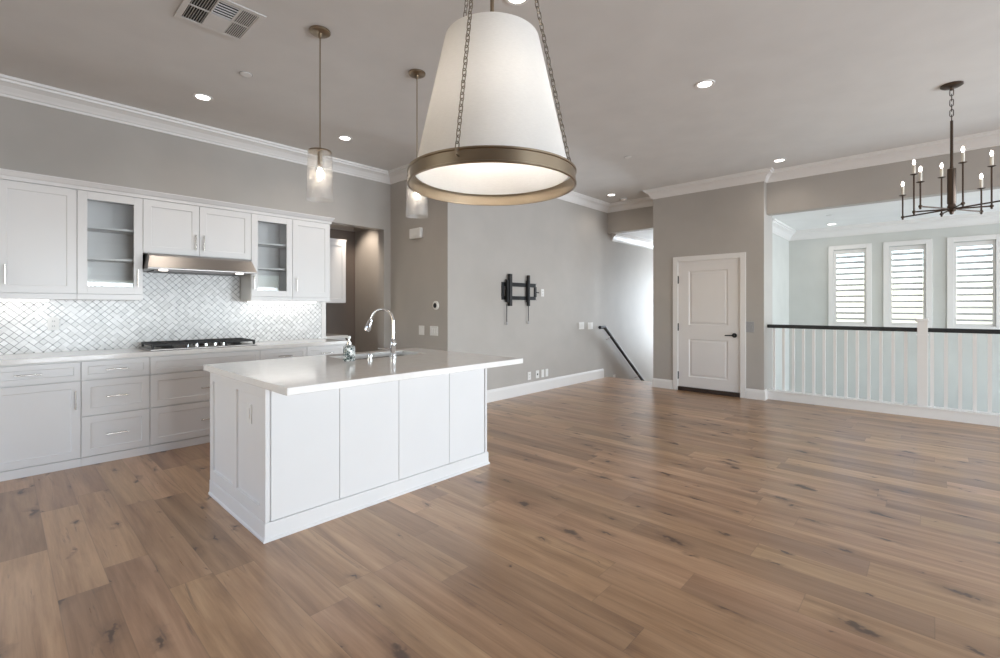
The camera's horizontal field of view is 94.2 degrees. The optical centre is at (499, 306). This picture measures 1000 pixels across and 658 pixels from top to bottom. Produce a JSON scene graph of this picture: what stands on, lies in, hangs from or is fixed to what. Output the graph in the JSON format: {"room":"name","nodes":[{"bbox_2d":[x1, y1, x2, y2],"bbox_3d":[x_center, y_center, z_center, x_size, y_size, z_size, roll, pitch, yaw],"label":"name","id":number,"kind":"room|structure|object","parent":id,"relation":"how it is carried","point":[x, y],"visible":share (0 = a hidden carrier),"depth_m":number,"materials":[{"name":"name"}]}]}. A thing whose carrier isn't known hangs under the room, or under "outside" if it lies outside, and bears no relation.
{"room":"open-plan kitchen","nodes":[
{"label":"open-plan kitchen","id":0,"kind":"room"},
{"bbox_2d":[0,96,390,354],"bbox_3d":[-4.218,-0.305,4.084,0.160,3.270,7.550,0,0,43],"label":"wall","id":1,"kind":"structure","parent":0,"point":[34,138],"depth_m":4.84,"materials":[{"name":"beige paint"}]},
{"bbox_2d":[0,179,76,299],"bbox_3d":[-4.120,-0.545,3.795,0.375,0.960,0.965,0,0,43],"label":"upper cabinet","id":2,"kind":"object","parent":1,"relation":"attached to","point":[38,223],"visible":1,"depth_m":3.88,"materials":[{"name":"white paint"}]},
{"bbox_2d":[0,299,48,300],"bbox_3d":[-4.213,-0.058,3.840,0.040,0.014,0.700,0,0,43],"label":"strip light","id":3,"kind":"object","parent":2,"relation":"attached to","point":[0,299],"visible":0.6,"depth_m":3.95,"materials":[{"name":"white plastic"}]},
{"bbox_2d":[0,168,334,224],"bbox_3d":[-3.316,-1.064,4.666,0.368,0.076,3.338,0,0,43],"label":"crown molding","id":4,"kind":"structure","parent":2,"relation":"attached to","point":[6,174],"depth_m":4.41,"materials":[{"name":"white paint"}]},
{"bbox_2d":[48,317,58,329],"bbox_3d":[-4.013,0.150,4.180,0.009,0.118,0.075,0,0,43],"label":"wall outlet","id":5,"kind":"object","parent":1,"relation":"attached to","point":[53,322],"visible":1,"depth_m":4.18,"materials":[{"name":"white plastic"}]},
{"bbox_2d":[77,190,142,299],"bbox_3d":[-3.635,-0.545,4.318,0.375,0.960,0.461,0,0,43],"label":"upper cabinet","id":6,"kind":"object","parent":1,"relation":"attached to","point":[109,226],"visible":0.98,"depth_m":4.37,"materials":[{"name":"white paint"}]},
{"bbox_2d":[87,257,133,263],"bbox_3d":[-3.662,-0.435,4.343,0.276,0.018,0.423,0,0,43],"label":"shelf","id":7,"kind":"object","parent":6,"relation":"attached to","point":[90,260],"depth_m":4.35,"materials":[{"name":"white paint"}]},
{"bbox_2d":[87,226,133,235],"bbox_3d":[-3.662,-0.715,4.343,0.276,0.018,0.423,0,0,43],"label":"shelf","id":8,"kind":"object","parent":6,"relation":"attached to","point":[91,230],"depth_m":4.35,"materials":[{"name":"white paint"}]},
{"bbox_2d":[143,199,250,259],"bbox_3d":[-3.154,-0.768,4.837,0.375,0.513,0.951,0,0,43],"label":"upper cabinet","id":9,"kind":"object","parent":1,"relation":"attached to","point":[170,228],"visible":1,"depth_m":4.69,"materials":[{"name":"white paint"}]},
{"bbox_2d":[143,253,256,275],"bbox_3d":[-3.098,-0.425,4.785,0.524,0.166,0.946,0,0,43],"label":"range hood","id":10,"kind":"object","parent":1,"relation":"attached to","point":[152,262],"visible":0.94,"depth_m":4.62,"materials":[{"name":"silver metal"}]},
{"bbox_2d":[240,214,291,301],"bbox_3d":[-2.677,-0.545,5.350,0.375,0.960,0.448,0,0,43],"label":"upper cabinet","id":11,"kind":"object","parent":1,"relation":"attached to","point":[271,237],"visible":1,"depth_m":5.40,"materials":[{"name":"white paint"}]},
{"bbox_2d":[258,267,285,271],"bbox_3d":[-2.704,-0.435,5.375,0.276,0.018,0.410,0,0,43],"label":"shelf","id":12,"kind":"object","parent":11,"relation":"attached to","point":[260,269],"depth_m":5.43,"materials":[{"name":"white paint"}]},
{"bbox_2d":[258,242,285,248],"bbox_3d":[-2.704,-0.715,5.375,0.276,0.018,0.410,0,0,43],"label":"shelf","id":13,"kind":"object","parent":11,"relation":"attached to","point":[261,245],"depth_m":5.43,"materials":[{"name":"white paint"}]},
{"bbox_2d":[288,219,329,301],"bbox_3d":[-2.369,-0.545,5.683,0.375,0.960,0.458,0,0,43],"label":"upper cabinet","id":14,"kind":"object","parent":1,"relation":"attached to","point":[310,240],"visible":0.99,"depth_m":5.58,"materials":[{"name":"white paint"}]},
{"bbox_2d":[247,301,315,302],"bbox_3d":[-2.598,-0.058,5.581,0.040,0.014,0.790,0,0,43],"label":"strip light","id":15,"kind":"object","parent":14,"relation":"attached to","point":[247,301],"visible":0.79,"depth_m":5.45,"materials":[{"name":"white plastic"}]},
{"bbox_2d":[322,302,325,337],"bbox_3d":[-2.293,0.167,6.046,0.014,0.474,0.054,0,0,43],"label":"trim","id":16,"kind":"structure","parent":1,"relation":"attached to","point":[323,303],"depth_m":6.04,"materials":[{"name":"white paint"}]},
{"bbox_2d":[327,229,354,345],"bbox_3d":[-2.994,-0.020,6.256,1.000,2.700,2.700,0,0,43],"label":"wall","id":17,"kind":"structure","parent":0,"point":[340,316],"depth_m":7.39,"materials":[{"name":"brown paint"}]},
{"bbox_2d":[326,303,326,332],"bbox_3d":[-2.986,0.173,6.773,0.008,0.464,0.970,0,0,43],"label":"wall","id":18,"kind":"structure","parent":17,"relation":"attached to","point":[326,303],"depth_m":7.12,"materials":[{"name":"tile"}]},
{"bbox_2d":[326,238,345,302],"bbox_3d":[-2.811,-0.535,6.708,0.348,0.950,1.113,0,0,43],"label":"wall cabinet","id":19,"kind":"object","parent":17,"relation":"attached to","point":[338,248],"visible":0.18,"depth_m":6.90,"materials":[{"name":"white paint"}]},
{"bbox_2d":[330,224,365,231],"bbox_3d":[-2.889,-1.280,6.260,0.850,0.141,2.550,0,0,43],"label":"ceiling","id":20,"kind":"structure","parent":17,"relation":"attached to","point":[332,226],"depth_m":7.32,"materials":[{"name":"beige paint"}]},
{"bbox_2d":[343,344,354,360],"bbox_3d":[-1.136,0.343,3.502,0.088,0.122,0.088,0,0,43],"label":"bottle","id":21,"kind":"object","parent":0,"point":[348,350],"depth_m":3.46,"materials":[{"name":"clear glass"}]},
{"bbox_2d":[355,180,455,352],"bbox_3d":[-1.505,-0.305,6.818,2.420,3.270,0.150,0,0,43],"label":"wall","id":22,"kind":"structure","parent":0,"point":[423,270],"depth_m":6.43,"materials":[{"name":"beige paint"}]},
{"bbox_2d":[409,227,422,238],"bbox_3d":[-1.149,-1.005,6.349,0.250,0.140,0.052,0,0,43],"label":"door chime","id":23,"kind":"object","parent":22,"relation":"attached to","point":[415,233],"visible":1,"depth_m":6.32,"materials":[{"name":"white plastic"}]},
{"bbox_2d":[419,326,423,334],"bbox_3d":[-1.065,0.315,6.300,0.115,0.125,0.010,0,0,43],"label":"light switch","id":24,"kind":"object","parent":22,"relation":"attached to","point":[421,328],"visible":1,"depth_m":6.29,"materials":[{"name":"white plastic"}]},
{"bbox_2d":[430,326,437,335],"bbox_3d":[-0.870,0.315,6.120,0.165,0.125,0.010,0,0,43],"label":"light switch","id":25,"kind":"object","parent":22,"relation":"attached to","point":[433,329],"visible":1,"depth_m":6.11,"materials":[{"name":"white plastic"}]},
{"bbox_2d":[432,301,438,309],"bbox_3d":[-0.844,-0.020,6.082,0.116,0.116,0.030,0,0,43],"label":"thermostat","id":26,"kind":"object","parent":22,"relation":"attached to","point":[435,305],"visible":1,"depth_m":6.06,"materials":[{"name":"white plastic"}]},
{"bbox_2d":[0,377,999,657],"bbox_3d":[0.873,1.470,2.191,12.700,0.280,11.400,0,0,43],"label":"floor","id":27,"kind":"structure","parent":0,"point":[607,517],"depth_m":2.51,"materials":[{"name":"brown wood"}]},
{"bbox_2d":[0,361,80,481],"bbox_3d":[-4.119,0.888,3.611,0.644,0.884,1.239,0,0,43],"label":"base cabinet","id":28,"kind":"object","parent":27,"relation":"on","point":[40,403],"visible":1,"depth_m":3.69,"materials":[{"name":"white paint"}]},
{"bbox_2d":[0,338,347,365],"bbox_3d":[-3.311,0.425,4.490,0.632,0.040,3.649,0,0,43],"label":"countertop","id":29,"kind":"structure","parent":28,"relation":"on","point":[65,356],"depth_m":4.23,"materials":[{"name":"stone"}]},
{"bbox_2d":[139,338,256,350],"bbox_3d":[-3.060,0.375,4.748,0.495,0.060,0.920,0,0,43],"label":"gas cooktop","id":30,"kind":"object","parent":29,"relation":"in","point":[226,342],"visible":1,"depth_m":4.65,"materials":[{"name":"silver metal"}]},
{"bbox_2d":[81,356,149,466],"bbox_3d":[-3.539,0.888,4.236,0.644,0.884,0.465,0,0,43],"label":"base cabinet","id":31,"kind":"object","parent":27,"relation":"on","point":[115,393],"visible":1,"depth_m":4.03,"materials":[{"name":"white paint"}]},
{"bbox_2d":[149,350,259,453],"bbox_3d":[-3.060,0.888,4.752,0.644,0.884,0.941,0,0,43],"label":"base cabinet","id":32,"kind":"object","parent":27,"relation":"on","point":[179,408],"visible":0.6,"depth_m":4.40,"materials":[{"name":"white paint"}]},
{"bbox_2d":[259,347,306,359],"bbox_3d":[-2.569,0.888,5.282,0.644,0.884,0.502,0,0,43],"label":"base cabinet","id":33,"kind":"object","parent":27,"relation":"on","point":[277,353],"visible":0.15,"depth_m":5.08,"materials":[{"name":"white paint"}]},
{"bbox_2d":[306,344,344,355],"bbox_3d":[-2.240,0.888,5.636,0.644,0.884,0.462,0,0,43],"label":"base cabinet","id":34,"kind":"object","parent":27,"relation":"on","point":[324,349],"visible":0.19,"depth_m":5.43,"materials":[{"name":"white paint"}]},
{"bbox_2d":[208,368,489,543],"bbox_3d":[-1.081,0.888,3.624,1.023,0.884,1.820,0,0,43],"label":"kitchen island","id":35,"kind":"object","parent":27,"relation":"on","point":[307,460],"visible":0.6,"depth_m":3.05,"materials":[{"name":"white paint"}]},
{"bbox_2d":[247,403,251,423],"bbox_3d":[-1.520,0.645,2.816,0.075,0.118,0.010,0,0,43],"label":"island outlet","id":36,"kind":"object","parent":35,"relation":"attached to","point":[249,406],"visible":1,"depth_m":2.80,"materials":[{"name":"white plastic"}]},
{"bbox_2d":[204,348,522,395],"bbox_3d":[-0.953,0.425,3.472,1.395,0.040,1.835,0,0,43],"label":"island countertop","id":37,"kind":"structure","parent":35,"relation":"on","point":[307,374],"depth_m":3.06,"materials":[{"name":"stone"}]},
{"bbox_2d":[343,336,354,360],"bbox_3d":[-1.137,0.310,3.503,0.091,0.188,0.088,0,0,43],"label":"soap dispenser","id":38,"kind":"object","parent":37,"relation":"on","point":[348,350],"visible":1,"depth_m":3.47,"materials":[{"name":"glass"}]},
{"bbox_2d":[367,353,372,359],"bbox_3d":[-0.997,0.378,3.564,0.042,0.052,0.042,0,0,43],"label":"switch","id":39,"kind":"object","parent":37,"relation":"on","point":[369,354],"visible":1,"depth_m":3.55,"materials":[{"name":"silver metal"}]},
{"bbox_2d":[364,308,396,357],"bbox_3d":[-0.968,0.206,3.760,0.270,0.397,0.063,0,0,5],"label":"kitchen faucet","id":40,"kind":"object","parent":37,"relation":"on","point":[392,349],"visible":1,"depth_m":3.75,"materials":[{"name":"silver metal"}]},
{"bbox_2d":[767,389,999,426],"bbox_3d":[6.554,1.265,4.304,7.245,0.130,0.165,0,0,43],"label":"curb","id":41,"kind":"object","parent":27,"relation":"on","point":[950,414],"visible":1,"depth_m":5.78,"materials":[{"name":"white paint"}]},
{"bbox_2d":[767,318,999,413],"bbox_3d":[6.550,0.670,4.304,7.240,1.060,0.130,0,0,43],"label":"stair railing","id":42,"kind":"object","parent":41,"relation":"on","point":[922,329],"visible":1,"depth_m":5.73,"materials":[{"name":"white paint"}]},
{"bbox_3d":[-2.767,0.888,6.557,0.618,0.884,0.950,0,0,43],"label":"base cabinet","id":43,"kind":"object","parent":27,"relation":"on","visible":0},
{"bbox_2d":[326,333,347,338],"bbox_3d":[-2.754,0.425,6.558,0.637,0.040,0.970,0,0,43],"label":"countertop","id":44,"kind":"structure","parent":43,"relation":"on","point":[328,336],"depth_m":6.61,"materials":[{"name":"stone"}]},
{"bbox_2d":[0,0,999,202],"bbox_3d":[1.386,-2.015,1.715,11.600,0.150,11.700,0,0,43],"label":"ceiling","id":45,"kind":"structure","parent":0,"point":[800,82],"depth_m":3.85,"materials":[{"name":"paint"}]},
{"bbox_2d":[192,93,212,100],"bbox_3d":[-2.744,-1.936,4.295,0.164,0.006,0.164,0,0,43],"label":"recessed light","id":46,"kind":"object","parent":45,"relation":"in","point":[199,96],"visible":1,"depth_m":4.29,"materials":[{"name":"white plastic"}]},
{"bbox_2d":[174,0,266,42],"bbox_3d":[-1.862,-1.935,3.095,0.440,0.010,0.425,0,0,43],"label":"ceiling vent","id":47,"kind":"object","parent":45,"relation":"in","point":[227,18],"visible":1,"depth_m":3.10,"materials":[{"name":"metal"}]},
{"bbox_2d":[239,71,252,76],"bbox_3d":[-2.115,-1.936,3.872,0.100,0.008,0.100,0,0,43],"label":"sprinkler cover","id":48,"kind":"object","parent":45,"relation":"attached to","point":[243,73],"visible":1,"depth_m":3.87,"materials":[{"name":"white plastic"}]},
{"bbox_2d":[308,25,331,179],"bbox_3d":[-1.265,-1.345,3.268,0.188,1.190,0.188,0,0,43],"label":"glass pendant","id":49,"kind":"object","parent":45,"relation":"hanging from","point":[321,32],"visible":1,"depth_m":3.26,"materials":[{"name":"gold metal"}]},
{"bbox_2d":[337,135,351,140],"bbox_3d":[-1.780,-1.936,5.338,0.164,0.006,0.164,0,0,43],"label":"recessed light","id":50,"kind":"object","parent":45,"relation":"in","point":[342,137],"visible":1,"depth_m":5.34,"materials":[{"name":"white plastic"}]},
{"bbox_2d":[407,69,425,198],"bbox_3d":[-0.688,-1.345,3.855,0.188,1.190,0.188,0,0,43],"label":"glass pendant","id":51,"kind":"object","parent":45,"relation":"hanging from","point":[417,74],"visible":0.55,"depth_m":3.85,"materials":[{"name":"gold"}]},
{"bbox_2d":[407,0,576,205],"bbox_3d":[-0.034,-1.194,1.754,0.640,1.490,0.628,0,0,43],"label":"drum chandelier","id":52,"kind":"object","parent":45,"relation":"hanging from","point":[491,136],"visible":1,"depth_m":1.56,"materials":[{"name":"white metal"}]},
{"bbox_2d":[505,0,528,5],"bbox_3d":[0.107,-1.936,2.909,0.164,0.006,0.164,0,0,43],"label":"recessed light","id":53,"kind":"object","parent":45,"relation":"in","point":[511,2],"visible":1,"depth_m":2.96,"materials":[{"name":"white plastic"}]},
{"bbox_2d":[695,79,714,88],"bbox_3d":[1.783,-1.936,4.046,0.164,0.006,0.164,0,0,43],"label":"recessed light","id":54,"kind":"object","parent":45,"relation":"in","point":[703,84],"visible":1,"depth_m":4.04,"materials":[{"name":"white plastic"}]},
{"bbox_2d":[772,158,786,162],"bbox_3d":[3.693,-1.936,6.149,0.164,0.006,0.164,0,0,43],"label":"recessed light","id":55,"kind":"object","parent":45,"relation":"in","point":[781,159],"visible":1,"depth_m":6.14,"materials":[{"name":"white plastic"}]},
{"bbox_2d":[899,81,999,219],"bbox_3d":[3.942,-1.372,4.059,0.601,1.134,0.601,0,0,29],"label":"chandelier","id":56,"kind":"object","parent":45,"relation":"hanging from","point":[951,208],"visible":1,"depth_m":4.05,"materials":[{"name":"brown metal"}]},
{"bbox_2d":[456,198,652,389],"bbox_3d":[2.320,1.195,9.272,0.150,6.270,8.650,0,0,43],"label":"wall","id":57,"kind":"structure","parent":0,"point":[566,249],"depth_m":7.58,"materials":[{"name":"beige paint"}]},
{"bbox_2d":[0,74,999,212],"bbox_3d":[1.386,-1.866,1.715,11.300,0.148,11.400,0,0,43],"label":"crown molding","id":58,"kind":"structure","parent":57,"relation":"attached to","point":[11,87],"depth_m":5.54,"materials":[{"name":"white paint"}]},
{"bbox_2d":[501,274,538,324],"bbox_3d":[0.334,-0.113,6.971,0.068,0.735,0.856,0,0,43],"label":"tv bracket","id":59,"kind":"object","parent":57,"relation":"attached to","point":[508,284],"visible":1,"depth_m":6.87,"materials":[{"name":"black metal"}]},
{"bbox_2d":[487,369,603,402],"bbox_3d":[0.647,1.244,7.346,0.017,0.172,3.830,0,0,43],"label":"baseboard","id":60,"kind":"structure","parent":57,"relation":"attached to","point":[497,394],"depth_m":7.34,"materials":[{"name":"white paint"}]},
{"bbox_2d":[579,322,583,328],"bbox_3d":[1.440,0.330,8.206,0.010,0.125,0.165,0,0,43],"label":"light switch","id":61,"kind":"object","parent":57,"relation":"attached to","point":[581,324],"visible":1,"depth_m":8.20,"materials":[{"name":"white plastic"}]},
{"bbox_2d":[588,322,592,328],"bbox_3d":[1.637,0.340,8.418,0.010,0.125,0.165,0,0,43],"label":"light switch","id":62,"kind":"object","parent":57,"relation":"attached to","point":[590,324],"visible":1,"depth_m":8.42,"materials":[{"name":"white plastic"}]},
{"bbox_2d":[598,326,643,380],"bbox_3d":[2.638,1.214,9.426,0.105,1.741,2.429,0,0,43],"label":"stair handrail","id":63,"kind":"object","parent":57,"relation":"attached to","point":[599,327],"visible":0.91,"depth_m":9.09,"materials":[{"name":"black metal"}]},
{"bbox_2d":[611,233,652,248],"bbox_3d":[3.715,-1.352,10.569,0.132,0.155,4.450,0,0,43],"label":"crown molding","id":64,"kind":"structure","parent":57,"relation":"attached to","point":[620,237],"depth_m":9.47,"materials":[{"name":"white paint"}]},
{"bbox_2d":[608,206,652,233],"bbox_3d":[2.517,-1.673,8.543,1.130,0.535,0.150,0,0,43],"label":"wall","id":65,"kind":"structure","parent":0,"point":[639,219],"depth_m":8.55,"materials":[{"name":"beige paint"}]},
{"bbox_2d":[623,229,652,240],"bbox_3d":[4.145,-1.500,10.306,1.420,0.140,4.650,0,0,43],"label":"ceiling","id":66,"kind":"structure","parent":0,"point":[646,234],"depth_m":9.17,"materials":[{"name":"white paint"}]},
{"bbox_2d":[652,378,672,388],"bbox_3d":[2.828,1.258,7.814,0.352,0.145,0.497,0,0,43],"label":"baseboard","id":67,"kind":"structure","parent":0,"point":[660,383],"depth_m":7.62,"materials":[{"name":"white paint"}]},
{"bbox_2d":[653,181,771,389],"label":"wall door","id":68,"kind":"structure","parent":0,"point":[734,219],"depth_m":7.02,"materials":[{"name":"beige paint"}]},
{"bbox_2d":[673,252,745,397],"bbox_3d":[3.222,0.264,7.183,1.079,2.132,0.203,0,0,43],"label":"door","id":69,"kind":"structure","parent":68,"relation":"attached to","point":[709,291],"depth_m":7.13,"materials":[{"name":"paint"}]},
{"bbox_2d":[746,322,753,331],"bbox_3d":[3.624,0.290,6.752,0.115,0.155,0.010,0,0,43],"label":"switch","id":70,"kind":"object","parent":68,"relation":"attached to","point":[749,325],"visible":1,"depth_m":6.75,"materials":[{"name":"grey plastic"}]},
{"bbox_2d":[746,388,767,400],"bbox_3d":[3.727,1.258,6.747,0.247,0.145,0.157,0,0,43],"label":"baseboard","id":71,"kind":"structure","parent":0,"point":[756,394],"depth_m":6.69,"materials":[{"name":"white paint"}]},
{"bbox_2d":[772,233,788,390],"bbox_3d":[4.648,1.380,8.033,0.150,5.900,2.300,0,0,43],"label":"wall","id":72,"kind":"structure","parent":0,"point":[780,246],"depth_m":8.33,"materials":[{"name":"paint"}]},
{"bbox_2d":[772,211,999,240],"bbox_3d":[7.632,-1.337,5.640,7.480,0.166,1.750,0,0,43],"label":"crown molding","id":73,"kind":"structure","parent":72,"relation":"attached to","point":[780,229],"depth_m":7.75,"materials":[{"name":"white paint"}]},
{"bbox_2d":[834,249,865,323],"bbox_3d":[6.182,-0.350,8.216,0.459,1.316,0.084,0,0,43],"label":"plantation shutter","id":74,"kind":"object","parent":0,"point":[855,251],"visible":1,"depth_m":8.21,"materials":[{"name":"white paint"}]},
{"bbox_2d":[766,146,999,215],"bbox_3d":[6.567,-1.640,4.322,7.250,0.600,0.150,0,0,43],"label":"wall","id":75,"kind":"structure","parent":0,"point":[878,183],"depth_m":5.88,"materials":[{"name":"beige paint"}]},
{"bbox_2d":[772,189,999,229],"bbox_3d":[7.431,-1.495,5.423,7.780,0.150,2.640,0,0,43],"label":"ceiling","id":76,"kind":"structure","parent":0,"point":[885,211],"depth_m":6.99,"materials":[{"name":"white paint"}]},
{"bbox_2d":[789,223,999,412],"bbox_3d":[8.278,1.380,6.336,7.780,5.900,0.150,0,0,43],"label":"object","id":77,"kind":"structure","parent":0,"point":[808,258],"depth_m":7.89,"materials":[{"name":"paint"}]},
{"bbox_2d":[828,243,871,326],"bbox_3d":[6.197,-0.362,8.232,0.613,1.465,0.140,0,0,43],"label":"window","id":78,"kind":"structure","parent":77,"relation":"attached to","point":[868,246],"depth_m":8.20,"materials":[{"name":"white paint"}]},
{"bbox_2d":[883,239,931,327],"bbox_3d":[6.756,-0.362,7.714,0.606,1.465,0.140,0,0,43],"label":"window","id":79,"kind":"structure","parent":77,"relation":"attached to","point":[928,242],"depth_m":7.67,"materials":[{"name":"white paint"}]},
{"bbox_2d":[889,245,925,324],"bbox_3d":[6.741,-0.350,7.698,0.452,1.316,0.084,0,0,43],"label":"plantation shutter","id":80,"kind":"object","parent":77,"relation":"attached to","point":[916,247],"visible":0.88,"depth_m":7.69,"materials":[{"name":"white paint"}]},
{"bbox_2d":[947,234,999,328],"bbox_3d":[7.326,-0.362,7.186,0.606,1.465,0.140,0,0,43],"label":"window","id":81,"kind":"structure","parent":77,"relation":"attached to","point":[950,241],"depth_m":7.24,"materials":[{"name":"white paint"}]},
{"bbox_2d":[954,240,995,326],"bbox_3d":[7.311,-0.350,7.169,0.452,1.316,0.084,0,0,43],"label":"plantation shutter","id":82,"kind":"object","parent":77,"relation":"attached to","point":[990,242],"visible":1,"depth_m":7.15,"materials":[{"name":"white paint"}]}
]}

